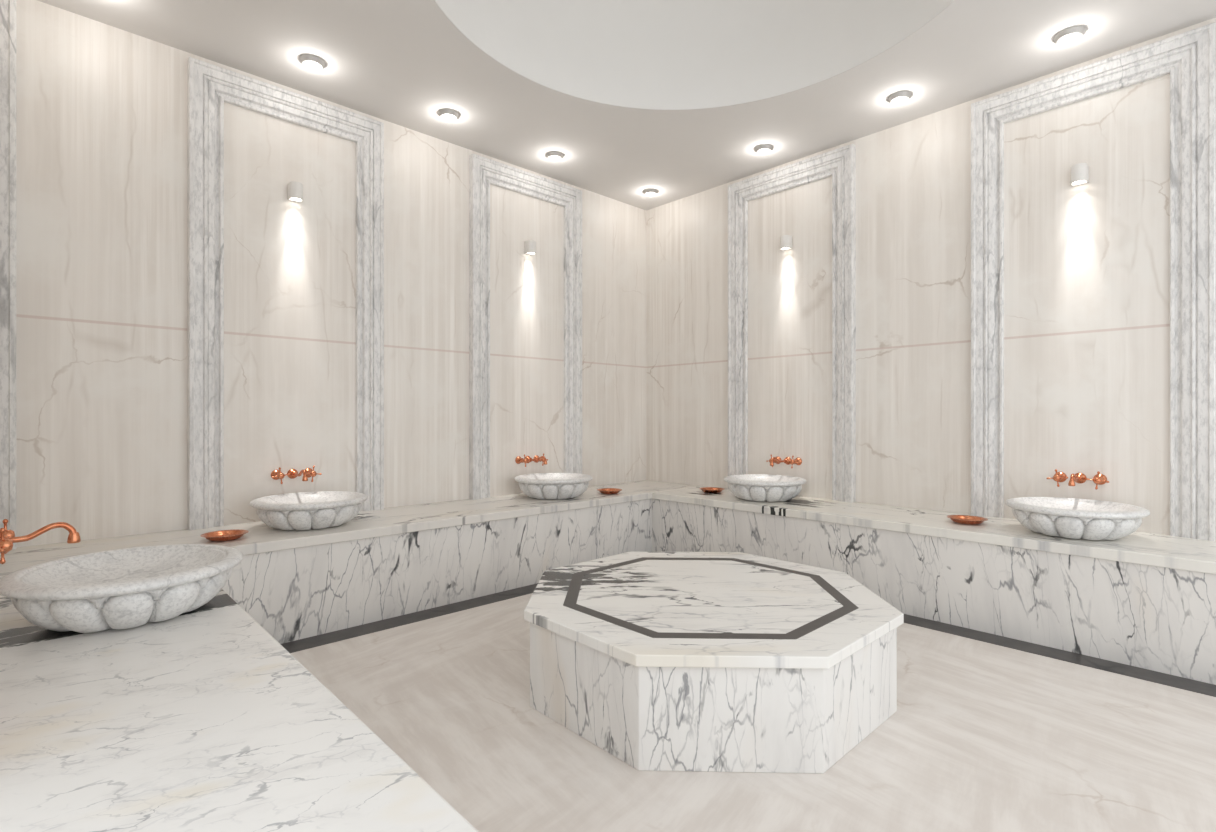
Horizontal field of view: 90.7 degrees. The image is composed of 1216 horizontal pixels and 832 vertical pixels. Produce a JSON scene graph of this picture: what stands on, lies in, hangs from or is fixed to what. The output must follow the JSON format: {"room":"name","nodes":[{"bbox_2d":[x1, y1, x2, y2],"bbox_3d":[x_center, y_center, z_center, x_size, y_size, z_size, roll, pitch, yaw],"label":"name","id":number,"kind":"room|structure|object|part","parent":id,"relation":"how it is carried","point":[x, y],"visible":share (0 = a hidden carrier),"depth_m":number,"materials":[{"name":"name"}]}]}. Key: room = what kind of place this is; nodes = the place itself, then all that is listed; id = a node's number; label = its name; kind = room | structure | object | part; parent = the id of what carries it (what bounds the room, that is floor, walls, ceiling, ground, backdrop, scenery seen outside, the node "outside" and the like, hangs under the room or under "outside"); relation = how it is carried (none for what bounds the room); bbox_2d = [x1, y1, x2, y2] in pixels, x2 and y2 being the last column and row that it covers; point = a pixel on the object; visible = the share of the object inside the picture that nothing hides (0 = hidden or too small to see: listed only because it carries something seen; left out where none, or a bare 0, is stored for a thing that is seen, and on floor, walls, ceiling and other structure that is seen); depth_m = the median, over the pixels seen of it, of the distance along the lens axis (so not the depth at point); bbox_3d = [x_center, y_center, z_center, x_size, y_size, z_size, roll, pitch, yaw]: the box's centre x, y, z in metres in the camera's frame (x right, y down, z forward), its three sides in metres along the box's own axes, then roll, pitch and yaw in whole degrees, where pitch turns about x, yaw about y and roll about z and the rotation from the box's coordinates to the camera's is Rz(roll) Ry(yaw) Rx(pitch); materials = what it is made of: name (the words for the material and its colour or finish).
{"room":"spa","nodes":[
{"label":"spa","id":0,"kind":"room"},
{"bbox_2d":[16,0,645,546],"bbox_3d":[-1.135,-0.422,3.816,4.181,2.845,0.150,0,0,-43],"label":"wall","id":1,"kind":"structure","parent":0,"point":[101,108],"depth_m":3.08,"materials":[{"name":"beige stone"}]},
{"bbox_2d":[0,0,15,549],"bbox_3d":[-2.456,-0.603,2.430,0.090,2.285,0.047,0,0,-43],"label":"trim","id":2,"kind":"structure","parent":1,"relation":"attached to","point":[7,7],"depth_m":2.43,"materials":[{"name":"grey stone"}]},
{"bbox_2d":[187,57,383,529],"bbox_3d":[-1.658,-0.583,3.186,0.940,2.246,0.047,0,0,-43],"label":"frame","id":3,"kind":"object","parent":1,"relation":"attached to","point":[209,86],"visible":0.98,"depth_m":2.96,"materials":[{"name":"grey stone"}]},
{"bbox_3d":[-1.946,-0.583,2.913,0.146,2.246,0.047,0,0,-43],"label":"rail","id":4,"kind":"part","parent":3,"relation":"part of","materials":[{"name":"grey stone"}]},
{"bbox_3d":[-1.658,-1.633,3.186,0.940,0.146,0.047,0,0,-43],"label":"rail","id":5,"kind":"part","parent":3,"relation":"part of","materials":[{"name":"grey stone"}]},
{"bbox_3d":[-1.369,-0.583,3.458,0.146,2.246,0.047,0,0,-43],"label":"rail","id":6,"kind":"part","parent":3,"relation":"part of","materials":[{"name":"grey stone"}]},
{"bbox_2d":[287,181,302,202],"bbox_3d":[-1.649,-1.190,3.177,0.066,0.090,0.071,0,0,-43],"label":"wall sconce","id":7,"kind":"object","parent":1,"relation":"attached to","point":[294,189],"visible":1,"depth_m":3.15,"materials":[{"name":"grey paint"}]},
{"bbox_2d":[271,466,321,483],"bbox_3d":[-1.603,0.305,3.118,0.244,0.088,0.222,0,0,-43],"label":"tap","id":8,"kind":"object","parent":1,"relation":"attached to","point":[308,472],"visible":1,"depth_m":3.14,"materials":[{"name":"orange metal"}]},
{"bbox_3d":[-1.695,0.305,3.102,0.088,0.088,0.078,0,0,-43],"label":"cross handle","id":9,"kind":"part","parent":8,"relation":"part of","materials":[{"name":"orange metal"}]},
{"bbox_3d":[-1.599,0.291,3.113,0.014,0.041,0.197,0,0,-43],"label":"spout","id":10,"kind":"part","parent":8,"relation":"part of","materials":[{"name":"orange metal"}]},
{"bbox_3d":[-1.582,0.305,3.209,0.088,0.088,0.078,0,0,-43],"label":"cross handle","id":11,"kind":"part","parent":8,"relation":"part of","materials":[{"name":"orange metal"}]},
{"bbox_2d":[469,153,581,499],"bbox_3d":[-0.549,-0.583,4.234,0.940,2.246,0.047,0,0,-43],"label":"frame","id":12,"kind":"object","parent":1,"relation":"attached to","point":[483,172],"visible":0.88,"depth_m":4.01,"materials":[{"name":"grey stone"}]},
{"bbox_3d":[-0.838,-0.583,3.962,0.146,2.246,0.047,0,0,-43],"label":"rail","id":13,"kind":"part","parent":12,"relation":"part of","materials":[{"name":"grey stone"}]},
{"bbox_3d":[-0.549,-1.633,4.234,0.940,0.146,0.047,0,0,-43],"label":"rail","id":14,"kind":"part","parent":12,"relation":"part of","materials":[{"name":"grey stone"}]},
{"bbox_3d":[-0.261,-0.583,4.507,0.146,2.246,0.047,0,0,-43],"label":"rail","id":15,"kind":"part","parent":12,"relation":"part of","materials":[{"name":"grey stone"}]},
{"bbox_2d":[525,240,535,254],"bbox_3d":[-0.541,-1.190,4.226,0.066,0.090,0.071,0,0,-43],"label":"wall sconce","id":16,"kind":"object","parent":1,"relation":"attached to","point":[530,245],"visible":1,"depth_m":4.20,"materials":[{"name":"grey paint"}]},
{"bbox_2d":[515,453,547,466],"bbox_3d":[-0.493,0.305,4.168,0.244,0.088,0.222,0,0,-43],"label":"tap","id":17,"kind":"object","parent":1,"relation":"attached to","point":[527,459],"visible":1,"depth_m":4.17,"materials":[{"name":"orange metal"}]},
{"bbox_3d":[-0.585,0.305,4.152,0.088,0.088,0.078,0,0,-43],"label":"cross handle","id":18,"kind":"part","parent":17,"relation":"part of","materials":[{"name":"orange metal"}]},
{"bbox_3d":[-0.489,0.291,4.163,0.014,0.041,0.197,0,0,-43],"label":"spout","id":19,"kind":"part","parent":17,"relation":"part of","materials":[{"name":"orange metal"}]},
{"bbox_2d":[37,0,1215,210],"bbox_3d":[0.465,-2.334,2.124,3.921,1.178,4.547,0,0,-43],"label":"ceiling","id":20,"kind":"structure","parent":0,"point":[399,62],"depth_m":3.21,"materials":[{"name":"white paint"}]},
{"bbox_2d":[299,54,324,70],"bbox_3d":[-1.453,-1.732,2.955,0.116,0.027,0.116,0,0,-43],"label":"recessed light","id":21,"kind":"object","parent":20,"relation":"in","point":[310,62],"visible":1,"depth_m":2.93,"materials":[{"name":"white"}]},
{"bbox_2d":[438,109,458,121],"bbox_3d":[-0.919,-1.732,3.467,0.116,0.027,0.116,0,0,-43],"label":"recessed light","id":22,"kind":"object","parent":20,"relation":"in","point":[449,115],"visible":1,"depth_m":3.44,"materials":[{"name":"white"}]},
{"bbox_2d":[546,151,562,160],"bbox_3d":[-0.355,-1.732,4.014,0.116,0.027,0.116,0,0,-43],"label":"recessed light","id":23,"kind":"object","parent":20,"relation":"in","point":[553,155],"visible":1,"depth_m":3.98,"materials":[{"name":"white"}]},
{"bbox_2d":[643,189,657,195],"bbox_3d":[0.330,-1.732,4.662,0.116,0.027,0.116,0,0,-43],"label":"recessed light","id":24,"kind":"object","parent":20,"relation":"in","point":[647,192],"visible":1,"depth_m":4.63,"materials":[{"name":"white metal"}]},
{"bbox_2d":[755,144,772,154],"bbox_3d":[1.014,-1.732,3.912,0.116,0.027,0.116,0,0,-43],"label":"recessed light","id":25,"kind":"object","parent":20,"relation":"in","point":[763,149],"visible":1,"depth_m":3.88,"materials":[{"name":"white"}]},
{"bbox_2d":[888,91,910,104],"bbox_3d":[1.591,-1.732,3.280,0.116,0.027,0.116,0,0,-43],"label":"recessed light","id":26,"kind":"object","parent":20,"relation":"in","point":[898,98],"visible":1,"depth_m":3.26,"materials":[{"name":"white"}]},
{"bbox_2d":[1054,26,1085,44],"bbox_3d":[2.106,-1.732,2.743,0.116,0.027,0.116,0,0,-43],"label":"recessed light","id":27,"kind":"object","parent":20,"relation":"in","point":[1070,35],"visible":1,"depth_m":2.72,"materials":[{"name":"white"}]},
{"bbox_2d":[290,593,1215,831],"bbox_3d":[0.420,1.060,2.171,4.181,0.120,4.677,0,0,-43],"label":"floor","id":28,"kind":"structure","parent":0,"point":[981,736],"depth_m":1.80,"materials":[{"name":"beige stone"}]},
{"bbox_2d":[281,583,537,652],"bbox_3d":[-0.648,1.004,3.287,2.776,0.012,0.135,0,0,-43],"label":"trim","id":29,"kind":"structure","parent":28,"relation":"on","point":[314,641],"depth_m":2.94,"materials":[{"name":"grey stone"}]},
{"bbox_2d":[222,499,651,643],"bbox_3d":[-0.885,0.792,3.551,3.877,0.415,0.574,0,0,-43],"label":"bench","id":30,"kind":"object","parent":28,"relation":"on","point":[294,594],"visible":0.44,"depth_m":3.07,"materials":[{"name":"white stone"}]},
{"bbox_2d":[0,480,698,576],"bbox_3d":[-0.880,0.562,3.546,3.881,0.045,0.593,0,0,-43],"label":"countertop","id":31,"kind":"structure","parent":30,"relation":"on","point":[260,538],"depth_m":3.00,"materials":[{"name":"white stone"}]},
{"bbox_2d":[200,529,248,540],"bbox_3d":[-1.683,0.526,2.641,0.179,0.027,0.179,0,0,-43],"label":"dish","id":32,"kind":"object","parent":31,"relation":"on","point":[222,535],"visible":1,"depth_m":2.66,"materials":[{"name":"orange metal"}]},
{"bbox_2d":[250,491,366,529],"bbox_3d":[-1.475,0.470,2.982,0.522,0.140,0.522,0,0,32],"label":"washbasin","id":33,"kind":"object","parent":31,"relation":"in","point":[319,509],"visible":1,"depth_m":2.83,"materials":[{"name":"white stone"}]},
{"bbox_3d":[-1.475,0.484,2.982,0.464,0.112,0.464,0,0,32],"label":"carved bowl","id":34,"kind":"part","parent":33,"relation":"part of","materials":[{"name":"stone"}]},
{"bbox_2d":[515,473,592,498],"bbox_3d":[-0.363,0.470,4.034,0.522,0.140,0.522,0,0,-43],"label":"washbasin","id":35,"kind":"object","parent":31,"relation":"in","point":[537,485],"visible":1,"depth_m":3.86,"materials":[{"name":"white stone"}]},
{"bbox_3d":[-0.363,0.484,4.034,0.464,0.112,0.464,0,0,-43],"label":"carved bowl","id":36,"kind":"part","parent":35,"relation":"part of","materials":[{"name":"stone"}]},
{"bbox_2d":[597,488,621,493],"bbox_3d":[0.010,0.526,4.214,0.179,0.027,0.179,0,0,-43],"label":"dish","id":37,"kind":"object","parent":31,"relation":"on","point":[602,490],"visible":1,"depth_m":4.22,"materials":[{"name":"orange metal"}]},
{"bbox_2d":[524,551,903,772],"bbox_3d":[0.362,0.832,2.312,1.288,0.336,1.288,0,0,-43],"label":"platform","id":38,"kind":"object","parent":28,"relation":"on","point":[661,661],"visible":1,"depth_m":1.83,"materials":[{"name":"stone"}]},
{"bbox_2d":[652,499,1215,684],"bbox_3d":[1.875,0.792,3.047,0.560,0.415,3.950,0,0,-43],"label":"bench","id":39,"kind":"object","parent":28,"relation":"on","point":[1159,619],"visible":0.67,"depth_m":2.73,"materials":[{"name":"white stone"}]},
{"bbox_2d":[652,486,1215,573],"bbox_3d":[1.875,0.562,3.036,0.578,0.045,3.934,0,0,-43],"label":"countertop","id":40,"kind":"structure","parent":39,"relation":"on","point":[1159,550],"depth_m":2.91,"materials":[{"name":"white stone"}]},
{"bbox_2d":[699,487,724,492],"bbox_3d":[0.739,0.526,4.270,0.179,0.027,0.179,0,0,-43],"label":"dish","id":41,"kind":"object","parent":40,"relation":"on","point":[704,489],"visible":1,"depth_m":4.27,"materials":[{"name":"orange metal"}]},
{"bbox_2d":[724,474,805,501],"bbox_3d":[1.022,0.470,3.926,0.522,0.140,0.522,0,0,41],"label":"washbasin","id":42,"kind":"object","parent":40,"relation":"in","point":[752,487],"visible":1,"depth_m":3.76,"materials":[{"name":"white stone"}]},
{"bbox_3d":[1.022,0.484,3.926,0.464,0.112,0.464,0,0,41],"label":"carved bowl","id":43,"kind":"part","parent":42,"relation":"part of","materials":[{"name":"stone"}]},
{"bbox_2d":[947,515,987,524],"bbox_3d":[1.819,0.526,3.045,0.179,0.027,0.179,0,0,-43],"label":"dish","id":44,"kind":"object","parent":40,"relation":"on","point":[962,519],"visible":1,"depth_m":3.05,"materials":[{"name":"orange metal"}]},
{"bbox_2d":[1005,497,1149,539],"bbox_3d":[2.134,0.470,2.755,0.522,0.140,0.522,0,0,27],"label":"washbasin","id":45,"kind":"object","parent":40,"relation":"in","point":[1073,518],"visible":1,"depth_m":2.62,"materials":[{"name":"white stone"}]},
{"bbox_3d":[2.134,0.484,2.755,0.464,0.112,0.464,0,0,27],"label":"carved bowl","id":46,"kind":"part","parent":45,"relation":"part of","materials":[{"name":"stone"}]},
{"bbox_2d":[904,614,1215,696],"bbox_3d":[1.670,1.004,2.760,0.132,0.012,3.816,0,0,-43],"label":"trim","id":47,"kind":"structure","parent":28,"relation":"on","point":[1209,689],"depth_m":2.49,"materials":[{"name":"grey stone"}]},
{"bbox_3d":[-0.542,0.792,0.761,0.541,0.415,3.950,0,0,-43],"label":"bench","id":48,"kind":"object","parent":28,"relation":"on","visible":0},
{"bbox_2d":[0,576,237,648],"bbox_3d":[-1.573,0.562,1.863,0.560,0.045,0.899,0,0,-43],"label":"countertop","id":49,"kind":"structure","parent":48,"relation":"on","point":[15,630],"depth_m":1.54,"materials":[{"name":"white stone"}]},
{"bbox_2d":[0,544,242,632],"bbox_3d":[-1.305,0.470,1.645,0.522,0.140,0.522,0,0,38],"label":"washbasin","id":50,"kind":"object","parent":49,"relation":"in","point":[126,588],"visible":1,"depth_m":1.54,"materials":[{"name":"white stone"}]},
{"bbox_3d":[-1.305,0.484,1.645,0.464,0.112,0.464,0,0,38],"label":"carved bowl","id":51,"kind":"part","parent":50,"relation":"part of","materials":[{"name":"stone"}]},
{"bbox_2d":[0,605,478,831],"bbox_3d":[-0.222,0.562,0.434,0.560,0.045,3.035,0,0,-43],"label":"countertop","id":52,"kind":"structure","parent":48,"relation":"on","point":[204,721],"depth_m":0.99,"materials":[{"name":"white stone"}]},
{"bbox_2d":[646,18,1215,534],"bbox_3d":[1.936,-0.422,3.502,0.150,2.845,4.527,0,0,-43],"label":"wall","id":53,"kind":"structure","parent":0,"point":[1087,266],"depth_m":3.46,"materials":[{"name":"beige stone"}]},
{"bbox_2d":[766,454,801,467],"bbox_3d":[1.157,0.305,4.054,0.222,0.088,0.244,0,0,-43],"label":"tap","id":54,"kind":"object","parent":53,"relation":"attached to","point":[798,461],"visible":1,"depth_m":4.06,"materials":[{"name":"orange metal"}]},
{"bbox_3d":[1.153,0.291,4.051,0.197,0.041,0.014,0,0,-43],"label":"spout","id":55,"kind":"part","parent":54,"relation":"part of","materials":[{"name":"orange metal"}]},
{"bbox_3d":[1.249,0.305,4.034,0.078,0.088,0.088,0,0,-43],"label":"cross handle","id":56,"kind":"part","parent":54,"relation":"part of","materials":[{"name":"orange metal"}]},
{"bbox_2d":[780,235,791,250],"bbox_3d":[1.213,-1.190,4.106,0.071,0.090,0.066,0,0,-43],"label":"wall sconce","id":57,"kind":"object","parent":53,"relation":"attached to","point":[785,240],"visible":1,"depth_m":4.08,"materials":[{"name":"grey paint"}]},
{"bbox_2d":[728,144,855,502],"bbox_3d":[1.222,-0.583,4.114,0.047,2.246,0.940,0,0,-43],"label":"frame","id":58,"kind":"object","parent":53,"relation":"attached to","point":[840,163],"visible":0.91,"depth_m":3.87,"materials":[{"name":"grey stone"}]},
{"bbox_3d":[0.949,-0.583,4.402,0.047,2.246,0.146,0,0,-43],"label":"rail","id":59,"kind":"part","parent":58,"relation":"part of","materials":[{"name":"grey stone"}]},
{"bbox_3d":[1.222,-1.633,4.114,0.047,0.146,0.940,0,0,-43],"label":"rail","id":60,"kind":"part","parent":58,"relation":"part of","materials":[{"name":"grey stone"}]},
{"bbox_3d":[1.494,-0.583,3.825,0.047,2.246,0.146,0,0,-43],"label":"rail","id":61,"kind":"part","parent":58,"relation":"part of","materials":[{"name":"grey stone"}]},
{"bbox_2d":[1046,469,1108,489],"bbox_3d":[2.254,0.305,2.896,0.222,0.088,0.244,0,0,-43],"label":"tap","id":62,"kind":"object","parent":53,"relation":"attached to","point":[1098,479],"visible":1,"depth_m":2.92,"materials":[{"name":"orange metal"}]},
{"bbox_3d":[2.238,0.305,2.988,0.078,0.088,0.088,0,0,-43],"label":"cross handle","id":63,"kind":"part","parent":62,"relation":"part of","materials":[{"name":"orange metal"}]},
{"bbox_3d":[2.249,0.291,2.892,0.197,0.041,0.014,0,0,-43],"label":"spout","id":64,"kind":"part","parent":62,"relation":"part of","materials":[{"name":"orange metal"}]},
{"bbox_3d":[2.345,0.305,2.875,0.078,0.088,0.088,0,0,-43],"label":"cross handle","id":65,"kind":"part","parent":62,"relation":"part of","materials":[{"name":"orange metal"}]},
{"bbox_2d":[1071,163,1088,185],"bbox_3d":[2.310,-1.190,2.946,0.071,0.090,0.066,0,0,-43],"label":"wall sconce","id":66,"kind":"object","parent":53,"relation":"attached to","point":[1080,171],"visible":1,"depth_m":2.92,"materials":[{"name":"grey paint"}]},
{"bbox_2d":[971,22,1215,540],"bbox_3d":[2.318,-0.583,2.954,0.047,2.246,0.940,0,0,-43],"label":"frame","id":67,"kind":"object","parent":53,"relation":"attached to","point":[1189,57],"visible":1,"depth_m":2.71,"materials":[{"name":"grey stone"}]},
{"bbox_3d":[2.046,-0.583,3.243,0.047,2.246,0.146,0,0,-43],"label":"rail","id":68,"kind":"part","parent":67,"relation":"part of","materials":[{"name":"grey stone"}]},
{"bbox_3d":[2.318,-1.633,2.954,0.047,0.146,0.940,0,0,-43],"label":"rail","id":69,"kind":"part","parent":67,"relation":"part of","materials":[{"name":"grey stone"}]},
{"bbox_3d":[2.591,-0.583,2.666,0.047,2.246,0.146,0,0,-43],"label":"rail","id":70,"kind":"part","parent":67,"relation":"part of","materials":[{"name":"grey stone"}]},
{"bbox_3d":[-1.783,-0.423,1.567,0.150,2.845,2.227,0,0,-43],"label":"wall","id":71,"kind":"structure","parent":0,"visible":0},
{"bbox_2d":[0,519,80,563],"bbox_3d":[-1.456,0.305,1.492,0.222,0.088,0.244,0,0,-43],"label":"tap","id":72,"kind":"object","parent":71,"relation":"attached to","point":[7,537],"visible":1,"depth_m":1.51,"materials":[{"name":"orange metal"}]},
{"bbox_3d":[-1.440,0.305,1.400,0.078,0.088,0.088,0,0,-43],"label":"cross handle","id":73,"kind":"part","parent":72,"relation":"part of","materials":[{"name":"orange metal"}]},
{"bbox_3d":[-1.548,0.305,1.514,0.078,0.088,0.088,0,0,-43],"label":"cross handle","id":74,"kind":"part","parent":72,"relation":"part of","materials":[{"name":"orange metal"}]},
{"bbox_3d":[-1.452,0.291,1.496,0.197,0.041,0.014,0,0,-43],"label":"spout","id":75,"kind":"part","parent":72,"relation":"part of","materials":[{"name":"orange metal"}]}
]}

